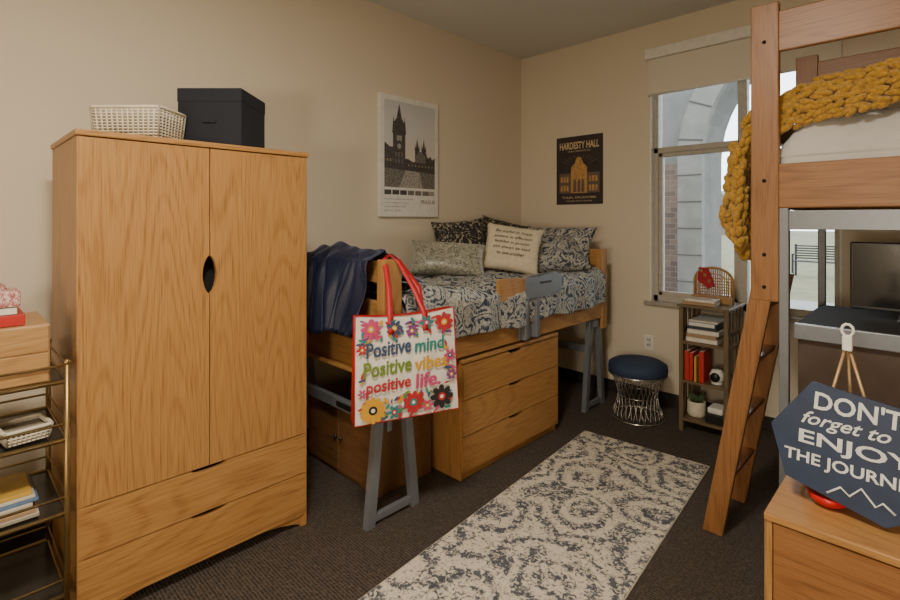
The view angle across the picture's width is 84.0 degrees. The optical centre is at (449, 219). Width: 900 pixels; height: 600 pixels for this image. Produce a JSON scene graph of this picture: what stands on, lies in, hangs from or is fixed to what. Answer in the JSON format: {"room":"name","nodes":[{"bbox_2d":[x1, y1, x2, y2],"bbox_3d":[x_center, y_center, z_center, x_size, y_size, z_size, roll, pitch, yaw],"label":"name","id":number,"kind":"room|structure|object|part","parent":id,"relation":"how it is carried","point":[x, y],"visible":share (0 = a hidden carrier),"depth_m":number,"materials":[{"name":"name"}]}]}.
{"room":"dorm room","nodes":[
{"label":"dorm room","id":0,"kind":"room"},
{"bbox_2d":[0,0,520,476],"bbox_3d":[-1.346,-0.010,2.956,0.200,3.120,6.140,0,0,44],"label":"wall","id":1,"kind":"structure","parent":0,"point":[318,68],"depth_m":3.12,"materials":[{"name":"beige paint"}]},
{"bbox_2d":[0,428,308,552],"bbox_3d":[-1.358,1.400,2.792,0.012,0.100,5.890,0,0,44],"label":"baseboard","id":2,"kind":"structure","parent":1,"relation":"attached to","point":[14,543],"depth_m":2.23,"materials":[{"name":"plastic"}]},
{"bbox_2d":[378,92,437,216],"bbox_3d":[-0.311,-0.477,3.846,0.030,0.905,0.590,0,0,44],"label":"poster","id":3,"kind":"object","parent":1,"relation":"attached to","point":[407,128],"visible":1,"depth_m":3.81,"materials":[{"name":"beige paper"}]},
{"bbox_2d":[0,378,778,599],"bbox_3d":[0.247,1.500,1.081,5.100,0.100,6.090,0,0,44],"label":"floor","id":4,"kind":"structure","parent":0,"point":[331,556],"depth_m":2.31,"materials":[{"name":"carpet"}]},
{"bbox_2d":[0,338,70,599],"bbox_3d":[-1.712,0.962,1.596,0.444,0.977,0.749,0,0,44],"label":"bar cart","id":5,"kind":"object","parent":4,"relation":"on","point":[32,571],"visible":0.8,"depth_m":1.75,"materials":[{"name":"gold metal"}]},
{"bbox_2d":[0,471,39,527],"bbox_3d":[-1.608,0.952,1.634,0.275,0.078,0.385,0,0,44],"label":"book stack","id":6,"kind":"object","parent":5,"relation":"in","point":[18,491],"visible":0.99,"depth_m":1.67,"materials":[{"name":"yellow paper"}]},
{"bbox_2d":[0,311,49,389],"bbox_3d":[-1.566,0.448,1.703,0.340,0.195,0.282,0,0,44],"label":"box","id":7,"kind":"object","parent":5,"relation":"on","point":[27,346],"visible":1,"depth_m":1.64,"materials":[{"name":"brown wood"}]},
{"bbox_2d":[0,307,24,327],"bbox_3d":[-1.573,0.320,1.666,0.240,0.057,0.221,0,0,44],"label":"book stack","id":8,"kind":"object","parent":7,"relation":"on","point":[12,316],"visible":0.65,"depth_m":1.64,"materials":[{"name":"paper"}]},
{"bbox_2d":[0,283,20,307],"bbox_3d":[-1.518,0.247,1.662,0.125,0.084,0.130,0,0,44],"label":"tissue box","id":9,"kind":"object","parent":8,"relation":"on","point":[9,297],"visible":1,"depth_m":1.65,"materials":[{"name":"pink cardboard"}]},
{"bbox_2d":[0,413,53,448],"bbox_3d":[-1.453,0.716,1.703,0.149,0.052,0.139,0,0,36],"label":"woven basket","id":10,"kind":"object","parent":5,"relation":"on","point":[34,421],"visible":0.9,"depth_m":1.69,"materials":[{"name":"wicker"}]},
{"bbox_2d":[50,128,308,599],"bbox_3d":[-1.183,0.565,2.250,0.550,1.770,0.902,0,0,44],"label":"wardrobe","id":11,"kind":"object","parent":4,"relation":"on","point":[179,266],"visible":0.98,"depth_m":1.97,"materials":[{"name":"brown wood"}]},
{"bbox_2d":[89,105,185,139],"bbox_3d":[-1.267,-0.385,2.041,0.286,0.127,0.201,0,0,0],"label":"woven basket","id":12,"kind":"object","parent":11,"relation":"on","point":[157,125],"visible":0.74,"depth_m":1.95,"materials":[{"name":"wicker"}]},
{"bbox_3d":[-1.183,-0.309,2.250,0.550,0.022,0.902,0,0,44],"label":"panel","id":13,"kind":"part","parent":11,"relation":"part of","materials":[{"name":"brown wood"}]},
{"bbox_2d":[177,88,264,147],"bbox_3d":[-1.040,-0.446,2.297,0.280,0.250,0.284,0,0,0],"label":"storage box","id":14,"kind":"object","parent":11,"relation":"on","point":[232,116],"visible":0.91,"depth_m":2.16,"materials":[{"name":"black cardboard"}]},
{"bbox_2d":[309,379,430,497],"bbox_3d":[-0.498,1.250,2.971,0.690,0.400,0.412,0,0,44],"label":"storage cabinet","id":15,"kind":"object","parent":4,"relation":"on","point":[334,440],"visible":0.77,"depth_m":2.80,"materials":[{"name":"brown wood"}]},
{"bbox_2d":[307,249,606,531],"bbox_3d":[0.102,0.821,3.466,1.071,1.258,2.315,0,0,44],"label":"bed","id":16,"kind":"object","parent":4,"relation":"on","point":[498,308],"visible":0.61,"depth_m":2.93,"materials":[{"name":"brown wood"}]},
{"bbox_3d":[-0.635,0.520,2.760,1.010,0.660,0.115,0,0,44],"label":"footboard","id":17,"kind":"part","parent":16,"relation":"part of","materials":[{"name":"brown wood"}]},
{"bbox_2d":[307,241,423,335],"bbox_3d":[-0.499,0.357,2.680,0.607,0.485,0.419,0,0,44],"label":"throw blanket","id":18,"kind":"object","parent":16,"relation":"on","point":[336,273],"visible":0.76,"depth_m":2.54,"materials":[{"name":"blue fabric"}]},
{"bbox_3d":[0.115,0.524,3.526,0.910,0.199,2.000,0,0,44],"label":"mattress","id":19,"kind":"part","parent":16,"relation":"part of","materials":[{"name":"fabric"}]},
{"bbox_2d":[351,254,458,427],"bbox_3d":[-0.222,0.529,2.334,0.492,0.730,0.233,0,0,-22],"label":"tote bag","id":20,"kind":"object","parent":16,"relation":"hanging from","point":[404,365],"visible":1,"depth_m":2.23,"materials":[{"name":"multicoloured"}]},
{"bbox_2d":[356,312,455,423],"bbox_3d":[-0.186,0.653,2.227,0.468,0.467,0.004,0,0,-22],"label":"print","id":21,"kind":"object","parent":20,"relation":"attached to","point":[406,362],"depth_m":2.23,"materials":[{"name":"multicoloured"}]},
{"bbox_2d":[410,240,485,275],"bbox_3d":[-0.011,0.274,3.535,0.552,0.262,0.200,0,0,-2],"label":"throw pillow","id":22,"kind":"object","parent":16,"relation":"on","point":[430,257],"visible":0.98,"depth_m":3.47,"materials":[{"name":"beige fabric"}]},
{"bbox_2d":[431,218,485,253],"bbox_3d":[0.093,0.191,3.947,0.468,0.424,0.219,0,0,-16],"label":"throw pillow","id":23,"kind":"object","parent":16,"relation":"on","point":[471,231],"visible":0.51,"depth_m":3.92,"materials":[{"name":"black fabric"}]},
{"bbox_2d":[366,267,605,338],"bbox_3d":[0.155,0.487,3.481,1.015,0.342,1.992,0,0,44],"label":"quilt","id":24,"kind":"object","parent":16,"relation":"on","point":[498,301],"depth_m":3.06,"materials":[{"name":"fabric"}]},
{"bbox_2d":[483,215,529,240],"bbox_3d":[0.475,0.196,4.298,0.536,0.481,0.219,0,0,-9],"label":"throw pillow","id":25,"kind":"object","parent":16,"relation":"on","point":[486,219],"visible":0.11,"depth_m":4.31,"materials":[{"name":"black fabric"}]},
{"bbox_2d":[483,222,544,273],"bbox_3d":[0.462,0.215,3.731,0.477,0.401,0.226,0,0,12],"label":"throw pillow","id":26,"kind":"object","parent":16,"relation":"on","point":[507,248],"visible":1,"depth_m":3.67,"materials":[{"name":"beige fabric"}]},
{"bbox_3d":[0.514,0.550,3.181,0.054,0.400,0.665,0,0,44],"label":"guard rail","id":27,"kind":"part","parent":16,"relation":"part of","materials":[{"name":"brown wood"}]},
{"bbox_2d":[527,227,597,264],"bbox_3d":[0.851,0.221,4.210,0.771,0.329,0.255,0,0,44],"label":"bed pillow","id":28,"kind":"object","parent":16,"relation":"on","point":[583,236],"depth_m":4.03,"materials":[{"name":"fabric"}]},
{"bbox_2d":[538,235,592,272],"bbox_3d":[0.775,0.273,3.960,0.648,0.299,0.653,0,0,44],"label":"bed pillow","id":29,"kind":"object","parent":16,"relation":"on","point":[563,253],"depth_m":3.83,"materials":[{"name":"fabric"}]},
{"bbox_3d":[0.857,0.540,4.284,1.010,0.620,0.080,0,0,44],"label":"headboard","id":30,"kind":"part","parent":16,"relation":"part of","materials":[{"name":"brown wood"}]},
{"bbox_2d":[431,332,557,480],"bbox_3d":[0.183,1.113,3.320,0.635,0.675,0.964,0,0,44],"label":"dresser","id":31,"kind":"object","parent":4,"relation":"on","point":[508,397],"visible":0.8,"depth_m":2.97,"materials":[{"name":"brown wood"}]},
{"bbox_2d":[358,431,709,599],"bbox_3d":[0.438,1.445,2.238,0.780,0.008,2.462,0,0,40],"label":"area rug","id":32,"kind":"object","parent":4,"relation":"on","point":[585,523],"visible":1,"depth_m":2.30,"materials":[{"name":"beige carpet"}]},
{"bbox_2d":[608,354,667,426],"bbox_3d":[1.383,1.236,3.685,0.416,0.422,0.416,0,0,44],"label":"stool","id":33,"kind":"object","parent":4,"relation":"on","point":[633,367],"visible":1,"depth_m":3.58,"materials":[{"name":"blue fabric"}]},
{"bbox_2d":[608,354,667,379],"bbox_3d":[1.383,1.075,3.685,0.416,0.100,0.416,0,0,44],"label":"seat cushion","id":34,"kind":"object","parent":33,"relation":"on","point":[626,366],"depth_m":3.56,"materials":[{"name":"blue fabric"}]},
{"bbox_2d":[677,302,744,430],"bbox_3d":[1.813,1.015,3.473,0.330,0.870,0.360,0,0,44],"label":"bookshelf","id":35,"kind":"object","parent":4,"relation":"on","point":[733,314],"visible":0.52,"depth_m":3.40,"materials":[{"name":"brown wood"}]},
{"bbox_2d":[687,390,705,417],"bbox_3d":[1.717,1.278,3.483,0.120,0.166,0.120,0,0,44],"label":"potted succulent","id":36,"kind":"object","parent":35,"relation":"in","point":[696,406],"visible":1,"depth_m":3.44,"materials":[{"name":"white ceramic"}]},
{"bbox_2d":[685,347,710,382],"bbox_3d":[1.716,0.996,3.463,0.123,0.210,0.150,0,0,44],"label":"upright books","id":37,"kind":"object","parent":35,"relation":"in","point":[697,362],"visible":0.98,"depth_m":3.42,"materials":[{"name":"paper"}]},
{"bbox_2d":[682,296,721,306],"bbox_3d":[1.725,0.558,3.426,0.210,0.040,0.140,0,0,44],"label":"book stack","id":38,"kind":"object","parent":35,"relation":"on","point":[692,300],"visible":1,"depth_m":3.38,"materials":[{"name":"paper"}]},
{"bbox_2d":[686,315,723,344],"bbox_3d":[1.770,0.756,3.445,0.208,0.150,0.201,0,0,44],"label":"book stack","id":39,"kind":"object","parent":35,"relation":"in","point":[701,329],"visible":0.81,"depth_m":3.38,"materials":[{"name":"paper"}]},
{"bbox_2d":[692,266,734,304],"bbox_3d":[1.841,0.454,3.509,0.268,0.253,0.070,0,0,44],"label":"rack","id":40,"kind":"object","parent":35,"relation":"on","point":[704,276],"visible":0.91,"depth_m":3.51,"materials":[{"name":"brown wicker"}]},
{"bbox_2d":[705,403,723,425],"bbox_3d":[1.812,1.310,3.383,0.115,0.101,0.150,0,0,44],"label":"speaker","id":41,"kind":"object","parent":35,"relation":"in","point":[715,413],"visible":0.72,"depth_m":3.34},
{"bbox_2d":[709,369,723,384],"bbox_3d":[1.795,1.052,3.362,0.090,0.097,0.093,0,0,44],"label":"alarm clock","id":42,"kind":"object","parent":35,"relation":"on","point":[716,376],"visible":0.97,"depth_m":3.33,"materials":[{"name":"white paint"}]},
{"bbox_2d":[703,0,899,536],"bbox_3d":[2.393,0.258,1.854,2.415,2.385,1.003,0,0,44],"label":"bed","id":43,"kind":"object","parent":4,"relation":"on","point":[842,173],"visible":0.91,"depth_m":2.14,"materials":[{"name":"brown wood"}]},
{"bbox_2d":[718,57,899,260],"bbox_3d":[1.838,-0.239,2.155,1.145,0.890,0.600,0,0,44],"label":"knit blanket","id":44,"kind":"object","parent":43,"relation":"on","point":[821,99],"visible":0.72,"depth_m":2.11,"materials":[{"name":"yellow fabric"}]},
{"bbox_3d":[2.465,-0.292,1.785,2.215,1.285,1.000,0,0,44],"label":"bed frame","id":45,"kind":"part","parent":43,"relation":"part of","materials":[{"name":"brown wood"}]},
{"bbox_2d":[780,106,899,163],"bbox_3d":[2.456,-0.313,1.794,2.040,0.382,0.916,0,0,44],"label":"comforter","id":46,"kind":"object","parent":43,"relation":"on","point":[874,133],"depth_m":2.03,"materials":[{"name":"white fabric"}]},
{"bbox_2d":[764,475,899,599],"bbox_3d":[1.437,1.140,1.316,0.928,0.620,0.608,0,0,44],"label":"dresser","id":47,"kind":"object","parent":4,"relation":"on","point":[813,551],"visible":0.6,"depth_m":1.35,"materials":[{"name":"brown wood"}]},
{"bbox_2d":[806,486,846,509],"bbox_3d":[1.106,0.811,1.458,0.110,0.035,0.110,0,0,44],"label":"dish","id":48,"kind":"object","parent":47,"relation":"on","point":[821,499],"visible":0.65,"depth_m":1.43,"materials":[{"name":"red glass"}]},
{"bbox_2d":[800,323,865,492],"bbox_3d":[1.222,0.567,1.512,0.239,0.527,0.199,0,0,44],"label":"easel","id":49,"kind":"object","parent":47,"relation":"on","point":[847,340],"visible":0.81,"depth_m":1.47,"materials":[{"name":"light wood"},{"name":"white paint"}]},
{"bbox_2d":[771,381,899,527],"bbox_3d":[1.125,0.646,1.390,0.398,0.342,0.054,0,0,44],"label":"sign","id":50,"kind":"object","parent":49,"relation":"on","point":[844,446],"visible":1,"depth_m":1.40,"materials":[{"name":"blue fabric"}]},
{"bbox_2d":[794,305,899,407],"bbox_3d":[2.377,0.945,1.731,1.865,1.010,0.700,0,0,44],"label":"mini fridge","id":51,"kind":"object","parent":4,"relation":"on","point":[876,338],"visible":0.58,"depth_m":2.06,"materials":[{"name":"grey metal"}]},
{"bbox_2d":[850,242,899,322],"bbox_3d":[2.055,0.272,2.131,0.545,0.343,0.160,0,0,44],"label":"computer monitor","id":52,"kind":"object","parent":51,"relation":"on","point":[874,266],"visible":1,"depth_m":2.24,"materials":[{"name":"black plastic"}]},
{"bbox_2d":[366,0,736,59],"bbox_3d":[0.334,-1.620,1.170,5.100,0.100,6.340,0,0,44],"label":"ceiling","id":53,"kind":"structure","parent":0,"point":[520,29],"depth_m":3.86,"materials":[{"name":"paint"}]},
{"bbox_2d":[521,0,899,417],"bbox_3d":[2.465,-0.010,3.346,4.700,3.120,0.250,0,0,44],"label":"wall","id":54,"kind":"structure","parent":0,"point":[600,85],"depth_m":4.18,"materials":[{"name":"beige paint"}]},
{"bbox_2d":[557,133,602,204],"bbox_3d":[1.149,-0.445,4.454,0.460,0.610,0.006,0,0,44],"label":"poster","id":55,"kind":"object","parent":54,"relation":"attached to","point":[579,158],"visible":1,"depth_m":4.44,"materials":[{"name":"black paper"}]},
{"bbox_2d":[644,335,653,350],"bbox_3d":[1.597,0.985,4.014,0.075,0.120,0.010,0,0,44],"label":"wall outlet","id":56,"kind":"object","parent":54,"relation":"attached to","point":[648,339],"visible":1,"depth_m":4.01,"materials":[{"name":"white paint"}]},
{"bbox_2d":[558,367,774,432],"bbox_3d":[2.377,1.400,3.248,4.688,0.100,0.012,0,0,44],"label":"baseboard","id":57,"kind":"structure","parent":54,"relation":"attached to","point":[665,398],"depth_m":4.11,"materials":[{"name":"plastic"}]},
{"bbox_2d":[644,300,803,321],"bbox_3d":[2.047,0.661,3.591,1.300,0.028,0.085,0,0,44],"label":"sill","id":58,"kind":"structure","parent":54,"relation":"attached to","point":[654,302],"depth_m":3.85,"materials":[{"name":"wood"}]},
{"bbox_2d":[645,25,840,96],"bbox_3d":[2.015,-1.165,3.558,1.250,0.369,0.074,0,0,44],"label":"roller shade","id":59,"kind":"object","parent":54,"relation":"attached to","point":[723,57],"visible":0.62,"depth_m":3.66,"materials":[{"name":"beige fabric"}]},
{"bbox_2d":[650,40,841,316],"bbox_3d":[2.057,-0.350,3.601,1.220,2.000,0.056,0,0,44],"label":"window frame","id":60,"kind":"structure","parent":54,"relation":"attached to","point":[651,97],"depth_m":4.00,"materials":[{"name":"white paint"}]},
{"label":"outside","id":61,"kind":"structure","parent":0,"visible":0},
{"bbox_2d":[721,231,833,302],"bbox_3d":[35.376,1.710,36.739,85.000,0.180,78.000,0,0,44],"label":"lawn","id":62,"kind":"structure","parent":61,"point":[805,284],"depth_m":17.05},
{"bbox_2d":[721,191,725,234],"bbox_3d":[24.808,-0.968,66.682,30.000,5.165,10.000,0,0,44],"label":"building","id":63,"kind":"structure","parent":62,"relation":"on","point":[722,192],"depth_m":54.76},
{"bbox_2d":[791,244,833,275],"bbox_3d":[10.371,1.160,14.064,1.200,0.920,0.510,0,0,44],"label":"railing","id":64,"kind":"object","parent":62,"relation":"on","point":[796,245],"visible":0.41,"depth_m":14.32,"materials":[{"name":"metal"}]},
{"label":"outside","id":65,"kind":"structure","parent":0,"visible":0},
{"bbox_2d":[723,294,833,308],"bbox_3d":[5.017,1.675,6.452,28.000,0.150,7.760,0,0,44],"label":"patio","id":66,"kind":"structure","parent":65,"point":[793,303],"depth_m":9.47,"materials":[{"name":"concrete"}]},
{"bbox_2d":[662,79,750,294],"bbox_3d":[4.421,-0.975,4.415,12.000,5.150,0.705,0,0,44],"label":"stone arch","id":67,"kind":"object","parent":66,"relation":"on","point":[699,115],"visible":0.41,"depth_m":5.69,"materials":[{"name":"stone"}]}
]}

